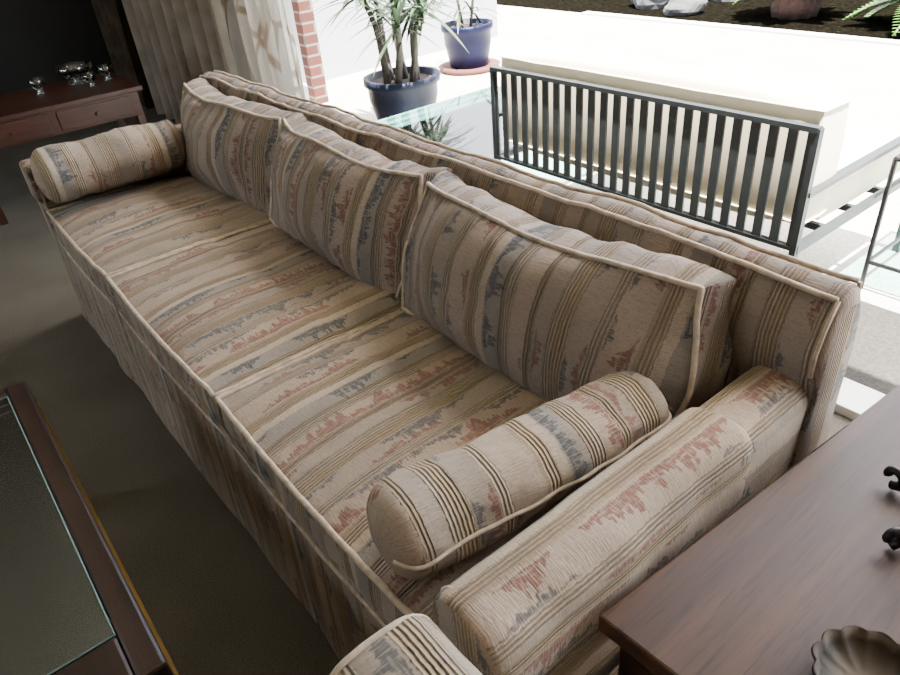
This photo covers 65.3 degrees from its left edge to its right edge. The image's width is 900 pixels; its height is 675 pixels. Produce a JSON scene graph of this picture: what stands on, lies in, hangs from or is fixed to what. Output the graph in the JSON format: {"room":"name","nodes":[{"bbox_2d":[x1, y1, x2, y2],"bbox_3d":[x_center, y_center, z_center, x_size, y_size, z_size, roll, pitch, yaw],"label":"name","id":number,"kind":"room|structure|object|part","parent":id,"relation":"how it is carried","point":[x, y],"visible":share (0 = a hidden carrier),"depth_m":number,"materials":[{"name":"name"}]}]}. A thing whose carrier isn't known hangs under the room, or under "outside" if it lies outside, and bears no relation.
{"room":"living room","nodes":[
{"label":"living room","id":0,"kind":"room"},
{"bbox_2d":[0,0,114,94],"bbox_3d":[-4.798,-2.157,4.188,5.090,2.450,0.150,-27,39,-29],"label":"wall","id":1,"kind":"structure","parent":0,"point":[37,36],"depth_m":5.50,"materials":[{"name":"black paint"}]},
{"bbox_2d":[363,66,439,122],"bbox_3d":[-0.302,-1.562,4.636,0.500,0.330,0.500,-27,39,-29],"label":"pot","id":2,"kind":"object","parent":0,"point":[390,94],"depth_m":4.46,"materials":[{"name":"ceramic"}]},
{"bbox_2d":[0,107,851,674],"bbox_3d":[-1.831,0.599,1.896,4.940,0.100,8.800,-27,39,-29],"label":"floor","id":3,"kind":"structure","parent":0,"point":[214,600],"depth_m":1.95,"materials":[{"name":"brown carpet"}]},
{"bbox_2d":[0,73,146,225],"bbox_3d":[-2.195,-1.077,3.922,0.940,0.520,0.588,-27,39,-29],"label":"console table","id":4,"kind":"object","parent":3,"relation":"on","point":[26,116],"visible":0.86,"depth_m":3.71,"materials":[{"name":"red wood"}]},
{"bbox_2d":[27,76,44,94],"bbox_3d":[-2.242,-1.368,3.821,0.084,0.080,0.084,-27,39,-29],"label":"goblet","id":5,"kind":"object","parent":4,"relation":"on","point":[40,80],"visible":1,"depth_m":3.81,"materials":[{"name":"clear glass"}]},
{"bbox_2d":[53,60,91,84],"bbox_3d":[-2.123,-1.495,3.977,0.200,0.100,0.200,-27,39,-29],"label":"crystal bowl","id":6,"kind":"object","parent":4,"relation":"on","point":[72,72],"visible":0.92,"depth_m":3.94,"materials":[{"name":"clear glass"}]},
{"bbox_2d":[81,71,96,86],"bbox_3d":[-1.986,-1.425,3.878,0.076,0.070,0.076,-27,39,-29],"label":"goblet","id":7,"kind":"object","parent":4,"relation":"on","point":[93,75],"visible":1,"depth_m":3.87,"materials":[{"name":"clear glass"}]},
{"bbox_2d":[96,63,112,80],"bbox_3d":[-1.951,-1.504,3.984,0.084,0.080,0.084,-27,39,-29],"label":"goblet","id":8,"kind":"object","parent":4,"relation":"on","point":[109,65],"visible":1,"depth_m":3.97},
{"bbox_2d":[0,381,178,674],"bbox_3d":[-0.989,0.600,1.313,0.724,0.401,0.997,-27,39,-29],"label":"glass coffee table","id":9,"kind":"object","parent":3,"relation":"on","point":[69,605],"visible":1,"depth_m":1.21,"materials":[{"name":"brown wood"}]},
{"bbox_3d":[-1.022,0.429,1.226,0.622,0.010,0.840,-27,39,-29],"label":"glass","id":10,"kind":"part","parent":9,"relation":"part of","materials":[{"name":"glass"}]},
{"bbox_2d":[91,0,154,110],"bbox_3d":[-2.589,-2.870,4.981,0.104,2.360,0.715,-27,39,-29],"label":"curtain","id":11,"kind":"object","parent":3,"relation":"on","point":[110,14],"visible":0.77,"depth_m":5.30,"materials":[{"name":"brown fabric"}]},
{"bbox_2d":[121,0,237,123],"bbox_3d":[-1.794,-2.398,4.149,0.128,2.360,1.720,-27,39,-29],"label":"curtain","id":12,"kind":"object","parent":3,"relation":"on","point":[177,42],"visible":0.68,"depth_m":4.42,"materials":[{"name":"beige fabric"}]},
{"bbox_2d":[330,614,481,674],"bbox_3d":[-0.101,0.833,0.404,0.901,0.856,0.797,-27,39,-29],"label":"armchair","id":13,"kind":"object","parent":3,"relation":"on","point":[412,644],"visible":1,"depth_m":0.69,"materials":[{"name":"fabric"}]},
{"bbox_2d":[19,70,862,674],"bbox_3d":[-0.412,-0.097,1.924,0.793,0.781,2.543,-27,39,-29],"label":"sofa","id":14,"kind":"object","parent":3,"relation":"on","point":[321,303],"visible":0.88,"depth_m":1.36,"materials":[{"name":"fabric"}]},
{"bbox_3d":[-1.274,-0.646,2.572,0.510,0.145,0.126,-27,39,-29],"label":"arm","id":15,"kind":"part","parent":14,"relation":"part of","materials":[{"name":"fabric"}]},
{"bbox_2d":[30,120,186,202],"bbox_3d":[-1.191,-0.630,2.469,0.505,0.194,0.218,-27,39,-29],"label":"bolster pillow","id":16,"kind":"object","parent":14,"relation":"on","point":[117,157],"visible":1,"depth_m":2.39,"materials":[{"name":"fabric"}]},
{"bbox_3d":[-1.169,-0.607,2.691,0.742,0.329,0.109,-27,39,-29],"label":"arm","id":17,"kind":"part","parent":14,"relation":"part of","materials":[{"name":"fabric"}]},
{"bbox_2d":[51,172,268,306],"bbox_3d":[-0.941,-0.391,2.410,0.658,0.161,0.702,-27,39,-29],"label":"seat cushion","id":18,"kind":"object","parent":14,"relation":"on","point":[113,232],"depth_m":2.27,"materials":[{"name":"fabric"}]},
{"bbox_2d":[180,78,297,213],"bbox_3d":[-0.756,-0.664,2.460,0.295,0.361,0.784,-27,39,-29],"label":"cushion","id":19,"kind":"object","parent":14,"relation":"on","point":[230,128],"depth_m":2.29,"materials":[{"name":"fabric"}]},
{"bbox_2d":[110,222,400,432],"bbox_3d":[-0.479,-0.106,1.911,0.658,0.160,0.768,-27,39,-29],"label":"seat cushion","id":20,"kind":"object","parent":14,"relation":"on","point":[220,316],"depth_m":1.75,"materials":[{"name":"fabric"}]},
{"bbox_2d":[271,113,453,295],"bbox_3d":[-0.296,-0.378,1.957,0.297,0.362,0.826,-27,39,-29],"label":"cushion","id":21,"kind":"object","parent":14,"relation":"on","point":[349,195],"depth_m":1.78,"materials":[{"name":"fabric"}]},
{"bbox_2d":[220,313,579,623],"bbox_3d":[0.005,0.193,1.390,0.659,0.156,0.773,-27,39,-29],"label":"seat cushion","id":22,"kind":"object","parent":14,"relation":"on","point":[318,428],"depth_m":1.34,"materials":[{"name":"fabric"}]},
{"bbox_2d":[366,371,671,578],"bbox_3d":[0.122,0.198,1.096,0.532,0.143,0.166,-23,37,-25],"label":"bolster pillow","id":23,"kind":"object","parent":14,"relation":"on","point":[427,516],"visible":0.98,"depth_m":1.02,"materials":[{"name":"fabric"}]},
{"bbox_2d":[404,170,738,418],"bbox_3d":[0.167,-0.069,1.443,0.290,0.367,0.827,-27,39,-29],"label":"cushion","id":24,"kind":"object","parent":14,"relation":"on","point":[539,291],"depth_m":1.29,"materials":[{"name":"fabric"}]},
{"bbox_3d":[0.214,0.271,0.965,0.510,0.143,0.134,-27,39,-29],"label":"arm","id":25,"kind":"part","parent":14,"relation":"part of","materials":[{"name":"fabric"}]},
{"bbox_3d":[0.318,0.307,1.084,0.742,0.328,0.118,-27,39,-29],"label":"arm","id":26,"kind":"part","parent":14,"relation":"part of","materials":[{"name":"fabric"}]},
{"bbox_2d":[598,384,899,674],"bbox_3d":[0.737,0.540,1.001,0.829,0.560,0.668,-27,39,-29],"label":"end table","id":27,"kind":"object","parent":3,"relation":"on","point":[806,556],"visible":1,"depth_m":0.90,"materials":[{"name":"brown wood"}]},
{"bbox_3d":[0.740,0.553,1.009,0.789,0.530,0.628,-27,39,-29],"label":"table frame","id":28,"kind":"part","parent":27,"relation":"part of","materials":[{"name":"brown wood"}]},
{"bbox_2d":[811,625,899,674],"bbox_3d":[0.452,0.371,0.756,0.119,0.028,0.119,-27,39,-29],"label":"scalloped dish","id":29,"kind":"object","parent":27,"relation":"on","point":[850,650],"visible":1,"depth_m":0.78,"materials":[{"name":"beige ceramic"}]},
{"bbox_2d":[882,465,899,549],"bbox_3d":[0.684,0.207,0.875,0.232,0.138,0.140,12,37,25],"label":"stand","id":30,"kind":"object","parent":27,"relation":"on","point":[891,536],"visible":1,"depth_m":0.91,"materials":[{"name":"black metal"}]},
{"label":"outside","id":31,"kind":"structure","parent":0,"visible":0},
{"bbox_2d":[496,0,899,39],"bbox_3d":[10.459,-4.814,8.418,15.700,0.150,26.000,-27,39,-29],"label":"ground","id":32,"kind":"structure","parent":31,"point":[754,13],"depth_m":6.92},
{"bbox_2d":[631,0,669,9],"bbox_3d":[2.318,-3.758,7.746,0.604,0.401,0.581,-11,34,-9],"label":"rock","id":33,"kind":"object","parent":32,"relation":"on","point":[639,4],"visible":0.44,"depth_m":7.61,"materials":[{"name":"grey stone"}]},
{"bbox_2d":[663,0,707,15],"bbox_3d":[2.415,-3.429,7.247,0.410,0.252,0.393,-16,35,-16],"label":"rock","id":34,"kind":"object","parent":32,"relation":"on","point":[674,7],"visible":0.9,"depth_m":7.13,"materials":[{"name":"white stone"}]},
{"bbox_2d":[709,0,744,1],"bbox_3d":[3.107,-3.861,7.782,0.488,0.346,0.522,8,36,20],"label":"rock","id":35,"kind":"object","parent":32,"relation":"on","point":[709,0],"visible":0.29,"depth_m":7.64,"materials":[{"name":"white stone"}]},
{"bbox_2d":[733,0,820,19],"bbox_3d":[3.277,-3.338,6.583,1.085,0.595,1.113,-27,39,-29],"label":"sago palm","id":36,"kind":"object","parent":32,"relation":"on","point":[780,9],"visible":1,"depth_m":6.56,"materials":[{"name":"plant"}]},
{"bbox_2d":[842,0,899,35],"bbox_3d":[4.057,-2.867,5.866,1.298,0.591,1.195,1,34,10],"label":"sago palm","id":37,"kind":"object","parent":32,"relation":"on","point":[876,2],"visible":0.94,"depth_m":6.13,"materials":[{"name":"green plant"}]},
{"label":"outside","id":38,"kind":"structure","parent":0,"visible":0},
{"bbox_2d":[303,5,899,313],"bbox_3d":[2.872,-0.913,3.616,3.880,0.150,26.000,-27,39,-29],"label":"ground","id":39,"kind":"structure","parent":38,"point":[868,74],"depth_m":5.33,"materials":[{"name":"concrete"}]},
{"bbox_2d":[291,0,328,104],"bbox_3d":[-1.104,-2.796,4.785,0.110,2.350,0.100,-27,39,-29],"label":"brick column","id":40,"kind":"structure","parent":39,"relation":"on","point":[304,18],"depth_m":5.18,"materials":[{"name":"red brick"}]},
{"bbox_2d":[306,0,470,122],"bbox_3d":[-0.328,-1.893,4.429,0.982,1.111,1.055,-3,33,4],"label":"yucca","id":41,"kind":"object","parent":39,"relation":"on","point":[401,88],"visible":0.94,"depth_m":4.38,"materials":[{"name":"plant"}]},
{"bbox_2d":[306,0,470,83],"bbox_3d":[-0.339,-2.007,4.354,0.983,0.837,1.055,-3,33,4],"label":"yucca plant","id":42,"kind":"object","parent":41,"relation":"on","point":[417,10],"depth_m":4.30,"materials":[{"name":"green plant"}]},
{"bbox_2d":[288,0,497,82],"bbox_3d":[-0.482,-3.415,5.991,2.150,1.950,0.150,-27,39,-29],"label":"wall","id":43,"kind":"structure","parent":39,"relation":"on","point":[339,53],"depth_m":6.08,"materials":[{"name":"paint"}]},
{"bbox_2d":[375,86,522,160],"bbox_3d":[0.235,-1.036,3.786,0.909,0.300,0.979,-27,39,-29],"label":"glass table","id":44,"kind":"object","parent":39,"relation":"on","point":[465,123],"visible":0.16,"depth_m":3.76,"materials":[{"name":"clear glass"}]},
{"bbox_2d":[438,0,501,75],"bbox_3d":[0.149,-2.630,5.688,0.737,0.874,0.685,6,35,17],"label":"potted palm","id":45,"kind":"object","parent":39,"relation":"on","point":[477,40],"visible":0.94,"depth_m":5.73,"materials":[{"name":"ceramic"}]},
{"bbox_2d":[489,47,899,263],"bbox_3d":[0.979,-0.767,2.826,0.921,0.787,1.400,-27,39,-29],"label":"bench","id":46,"kind":"object","parent":39,"relation":"on","point":[776,150],"visible":0.99,"depth_m":2.36,"materials":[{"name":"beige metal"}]},
{"bbox_2d":[581,11,899,45],"bbox_3d":[6.979,-0.107,1.675,0.100,0.070,17.600,-27,39,-29],"label":"curb","id":47,"kind":"object","parent":39,"relation":"on","point":[590,13],"visible":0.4,"depth_m":6.24,"materials":[{"name":"white paint"}]},
{"bbox_2d":[860,154,899,288],"bbox_3d":[1.842,-0.388,2.386,0.518,0.499,0.538,-27,39,-29],"label":"side table","id":48,"kind":"object","parent":39,"relation":"on","point":[869,259],"visible":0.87,"depth_m":2.45,"materials":[{"name":"black metal"}]},
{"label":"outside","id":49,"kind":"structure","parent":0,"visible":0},
{"bbox_2d":[844,301,899,394],"bbox_3d":[1.105,0.000,2.500,0.680,0.150,26.000,-27,39,-29],"label":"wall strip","id":50,"kind":"object","parent":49,"point":[874,361],"depth_m":2.26,"materials":[{"name":"white paint"}]},
{"bbox_3d":[-2.228,-1.446,0.363,5.660,0.150,9.100,-27,39,-29],"label":"ceiling","id":51,"kind":"structure","parent":0,"visible":0},
{"bbox_2d":[220,0,305,98],"bbox_3d":[-0.998,-1.926,3.316,0.062,2.360,0.754,-27,39,-29],"label":"sheer curtain","id":52,"kind":"object","parent":51,"relation":"hanging from","point":[260,32],"visible":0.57,"depth_m":3.56,"materials":[{"name":"white fabric"}]},
{"bbox_3d":[-1.867,-2.599,4.509,0.120,2.550,2.750,-27,39,-29],"label":"wall","id":53,"kind":"structure","parent":0,"visible":0},
{"bbox_2d":[834,377,884,419],"bbox_3d":[0.882,-0.787,1.587,0.130,2.200,6.050,-27,39,-29],"label":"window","id":54,"kind":"structure","parent":53,"relation":"in","point":[854,398],"depth_m":1.96,"materials":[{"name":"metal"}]}
]}

